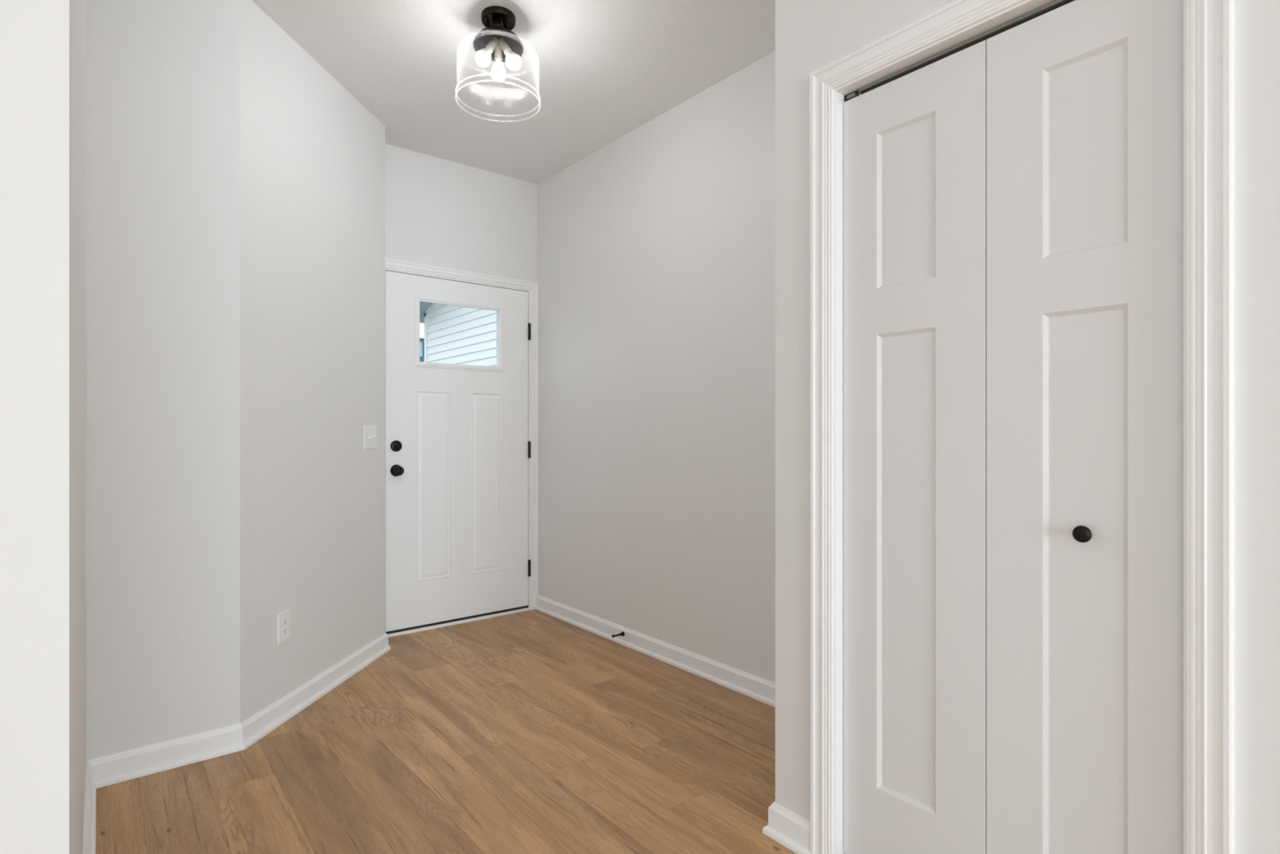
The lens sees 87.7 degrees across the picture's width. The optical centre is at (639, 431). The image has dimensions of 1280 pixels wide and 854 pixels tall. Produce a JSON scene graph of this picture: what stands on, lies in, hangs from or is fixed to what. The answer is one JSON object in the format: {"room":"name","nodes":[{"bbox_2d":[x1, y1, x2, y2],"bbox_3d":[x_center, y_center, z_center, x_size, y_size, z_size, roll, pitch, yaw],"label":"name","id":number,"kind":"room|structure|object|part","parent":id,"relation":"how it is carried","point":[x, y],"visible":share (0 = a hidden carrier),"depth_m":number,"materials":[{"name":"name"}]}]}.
{"room":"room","nodes":[
{"label":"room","id":0,"kind":"room"},
{"bbox_2d":[0,0,71,853],"bbox_3d":[-1.180,-0.225,0.659,0.939,2.743,0.120,0,0,-39],"label":"wall","id":1,"kind":"structure","parent":0,"point":[36,35],"depth_m":0.89,"materials":[{"name":"white paint"}]},
{"bbox_2d":[71,0,86,853],"bbox_3d":[-1.362,-0.225,1.533,0.120,2.743,1.468,0,0,-39],"label":"wall","id":2,"kind":"structure","parent":0,"point":[78,6],"depth_m":1.24,"materials":[{"name":"white paint"}]},
{"bbox_2d":[82,760,96,853],"bbox_3d":[-1.268,1.101,1.533,0.026,0.090,1.587,0,0,-39],"label":"baseboard","id":3,"kind":"structure","parent":2,"relation":"attached to","point":[89,846],"depth_m":1.90,"materials":[{"name":"white paint"}]},
{"bbox_2d":[86,0,239,759],"bbox_3d":[-1.690,-0.225,2.277,0.548,2.743,0.100,0,0,-39],"label":"wall","id":4,"kind":"structure","parent":0,"point":[163,76],"depth_m":2.26,"materials":[{"name":"white paint"}]},
{"bbox_2d":[88,723,244,788],"bbox_3d":[-1.600,1.101,2.269,0.439,0.090,0.026,0,0,-39],"label":"baseboard","id":5,"kind":"structure","parent":4,"relation":"attached to","point":[120,766],"depth_m":2.26,"materials":[{"name":"white paint"}]},
{"bbox_2d":[240,0,385,723],"bbox_3d":[-1.447,-0.225,3.034,0.228,2.743,1.247,0,0,0],"label":"wall","id":6,"kind":"structure","parent":0,"point":[313,156],"depth_m":2.79,"materials":[{"name":"white paint"}]},
{"bbox_2d":[277,608,289,644],"bbox_3d":[-1.416,0.778,2.655,0.008,0.116,0.072,0,0,6],"label":"wall outlet","id":7,"kind":"object","parent":6,"relation":"attached to","point":[283,618],"visible":1,"depth_m":2.65,"materials":[{"name":"white plastic"}]},
{"bbox_2d":[282,626,288,635],"bbox_3d":[-1.414,0.797,2.655,0.002,0.028,0.034,0,0,6],"label":"receptacle","id":8,"kind":"object","parent":7,"relation":"attached to","point":[285,629],"depth_m":2.66,"materials":[{"name":"grey plastic"}]},
{"bbox_2d":[282,617,288,625],"bbox_3d":[-1.414,0.758,2.655,0.002,0.028,0.034,0,0,6],"label":"receptacle","id":9,"kind":"object","parent":7,"relation":"attached to","point":[285,620],"depth_m":2.66,"materials":[{"name":"grey plastic"}]},
{"bbox_2d":[240,632,391,749],"bbox_3d":[-1.377,1.101,3.028,0.146,0.090,1.259,0,0,0],"label":"baseboard","id":10,"kind":"structure","parent":6,"relation":"attached to","point":[268,719],"depth_m":2.80,"materials":[{"name":"white paint"}]},
{"bbox_2d":[364,425,376,448],"bbox_3d":[-1.339,0.030,3.332,0.022,0.117,0.118,0,0,6],"label":"light switch","id":11,"kind":"object","parent":6,"relation":"attached to","point":[370,431],"visible":1,"depth_m":3.33,"materials":[{"name":"white plastic"}]},
{"bbox_2d":[96,609,795,853],"bbox_3d":[2.142,1.147,-1.607,9.300,0.001,13.005,0,0,-39],"label":"floor","id":12,"kind":"structure","parent":0,"point":[531,731],"depth_m":2.29,"materials":[{"name":"brown wood"}]},
{"bbox_2d":[387,607,528,636],"bbox_3d":[-1.107,1.138,4.039,0.906,0.018,0.144,0,0,-39],"label":"threshold","id":13,"kind":"object","parent":12,"relation":"on","point":[431,627],"visible":0.21,"depth_m":3.96,"materials":[{"name":"white paint"}]},
{"bbox_2d":[385,143,537,282],"bbox_3d":[-1.168,-0.225,3.992,1.187,2.743,0.140,0,0,-39],"label":"wall","id":14,"kind":"structure","parent":0,"point":[440,212],"depth_m":3.97,"materials":[{"name":"white paint"}]},
{"bbox_2d":[385,271,530,634],"bbox_3d":[-1.053,0.118,3.984,0.912,2.020,0.107,0,0,-39],"label":"door","id":15,"kind":"structure","parent":14,"relation":"in","point":[458,446],"depth_m":3.94,"materials":[{"name":"white paint"}]},
{"bbox_3d":[-1.348,0.221,3.716,0.066,0.066,0.063,0,0,-39],"label":"knob","id":16,"kind":"part","parent":15,"relation":"part of","materials":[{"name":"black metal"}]},
{"bbox_2d":[385,257,538,609],"bbox_3d":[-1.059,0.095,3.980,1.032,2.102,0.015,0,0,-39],"label":"trim","id":17,"kind":"structure","parent":14,"relation":"attached to","point":[390,264],"depth_m":4.28,"materials":[{"name":"white paint"}]},
{"bbox_2d":[251,0,775,184],"bbox_3d":[2.142,-1.656,-1.607,9.340,0.120,13.045,0,0,-39],"label":"ceiling","id":18,"kind":"structure","parent":0,"point":[591,73],"depth_m":2.91,"materials":[{"name":"white paint"}]},
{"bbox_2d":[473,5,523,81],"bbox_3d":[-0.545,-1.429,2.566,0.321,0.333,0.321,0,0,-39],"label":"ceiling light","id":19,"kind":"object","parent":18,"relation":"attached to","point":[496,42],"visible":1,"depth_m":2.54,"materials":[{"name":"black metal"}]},
{"bbox_2d":[475,36,498,66],"bbox_3d":[-0.579,-1.445,2.534,0.093,0.128,0.057,0,0,-39],"label":"bulb","id":20,"kind":"object","parent":19,"relation":"attached to","point":[483,56],"depth_m":2.53,"materials":[{"name":"white glass"}]},
{"bbox_3d":[-0.545,-1.555,2.566,0.047,0.046,0.047,0,0,-39],"label":"stem","id":21,"kind":"part","parent":19,"relation":"part of","materials":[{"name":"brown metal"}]},
{"bbox_2d":[491,43,506,81],"bbox_3d":[-0.552,-1.445,2.616,0.066,0.128,0.088,0,0,-39],"label":"bulb","id":22,"kind":"object","parent":19,"relation":"attached to","point":[498,71],"depth_m":2.61,"materials":[{"name":"white glass"}]},
{"bbox_3d":[-0.525,-1.554,2.531,0.009,0.051,0.009,0,0,-39],"label":"rod","id":23,"kind":"part","parent":19,"relation":"part of","materials":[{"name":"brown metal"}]},
{"bbox_2d":[498,37,521,71],"bbox_3d":[-0.496,-1.445,2.553,0.070,0.128,0.086,0,0,-39],"label":"bulb","id":24,"kind":"object","parent":19,"relation":"attached to","point":[510,46],"depth_m":2.54,"materials":[{"name":"white glass"}]},
{"bbox_2d":[537,50,775,683],"bbox_3d":[0.526,-0.225,2.942,0.120,2.743,3.905,0,0,-39],"label":"wall","id":25,"kind":"structure","parent":0,"point":[656,246],"depth_m":3.32,"materials":[{"name":"white paint"}]},
{"bbox_2d":[611,631,624,637],"bbox_3d":[-0.119,1.089,3.560,0.074,0.025,0.025,0,0,-39],"label":"door stop","id":26,"kind":"object","parent":25,"relation":"attached to","point":[622,633],"visible":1,"depth_m":3.56,"materials":[{"name":"black metal"}]},
{"bbox_3d":[-0.113,1.089,3.565,0.058,0.025,0.025,0,0,-39],"label":"stem","id":27,"kind":"part","parent":26,"relation":"part of","materials":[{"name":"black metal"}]},
{"bbox_2d":[534,595,775,707],"bbox_3d":[0.126,1.101,3.320,0.026,0.090,2.533,0,0,-39],"label":"baseboard","id":28,"kind":"structure","parent":25,"relation":"attached to","point":[756,687],"depth_m":3.29,"materials":[{"name":"white paint"}]},
{"bbox_2d":[775,0,1279,853],"bbox_3d":[2.384,-0.225,2.374,3.705,2.743,1.780,0,0,-39],"label":"wall","id":29,"kind":"structure","parent":0,"point":[811,35],"depth_m":1.13,"materials":[{"name":"white paint"}]},
{"bbox_2d":[762,801,809,853],"bbox_3d":[0.672,1.101,2.063,0.706,0.090,0.156,0,0,-39],"label":"baseboard","id":30,"kind":"structure","parent":29,"relation":"attached to","point":[784,826],"depth_m":1.84,"materials":[{"name":"white paint"}]},
{"bbox_2d":[844,0,1075,102],"bbox_3d":[0.776,-0.879,1.494,0.027,0.020,0.718,0,0,-39],"label":"door track","id":31,"kind":"object","parent":29,"relation":"attached to","point":[1051,6],"visible":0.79,"depth_m":1.53,"materials":[{"name":"silver metal"}]},
{"bbox_2d":[843,40,986,853],"bbox_3d":[0.665,0.122,1.631,0.033,1.980,0.363,0,0,-39],"label":"door","id":32,"kind":"structure","parent":31,"relation":"hanging from","point":[915,143],"depth_m":1.61,"materials":[{"name":"white paint"}]},
{"bbox_2d":[809,0,1234,853],"bbox_3d":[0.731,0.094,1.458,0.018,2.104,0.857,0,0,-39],"label":"trim","id":33,"kind":"structure","parent":29,"relation":"attached to","point":[1210,24],"depth_m":1.16,"materials":[{"name":"white paint"}]},
{"bbox_2d":[986,0,1183,853],"bbox_3d":[0.883,0.122,1.345,0.055,1.980,0.350,0,0,-39],"label":"door","id":34,"kind":"structure","parent":29,"relation":"in","point":[1085,98],"depth_m":1.34,"materials":[{"name":"white paint"}]},
{"bbox_3d":[0.882,0.204,1.326,0.030,0.034,0.034,0,0,-39],"label":"knob","id":35,"kind":"part","parent":34,"relation":"part of","materials":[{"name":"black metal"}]},
{"label":"outside","id":36,"kind":"structure","parent":0,"visible":0},
{"bbox_3d":[-18.002,1.517,45.967,90.000,0.100,85.935,0,0,-39],"label":"lawn","id":37,"kind":"structure","parent":36,"visible":0},
{"bbox_2d":[419,337,424,361],"bbox_3d":[-15.072,-2.283,43.152,11.600,7.500,10.800,0,0,-39],"label":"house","id":38,"kind":"structure","parent":37,"relation":"on","point":[421,340],"depth_m":40.67,"materials":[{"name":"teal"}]},
{"bbox_2d":[419,301,496,366],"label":"window","id":39,"kind":"structure","parent":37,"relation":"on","point":[454,335],"depth_m":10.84,"materials":[{"name":"clear glass"}]}
]}

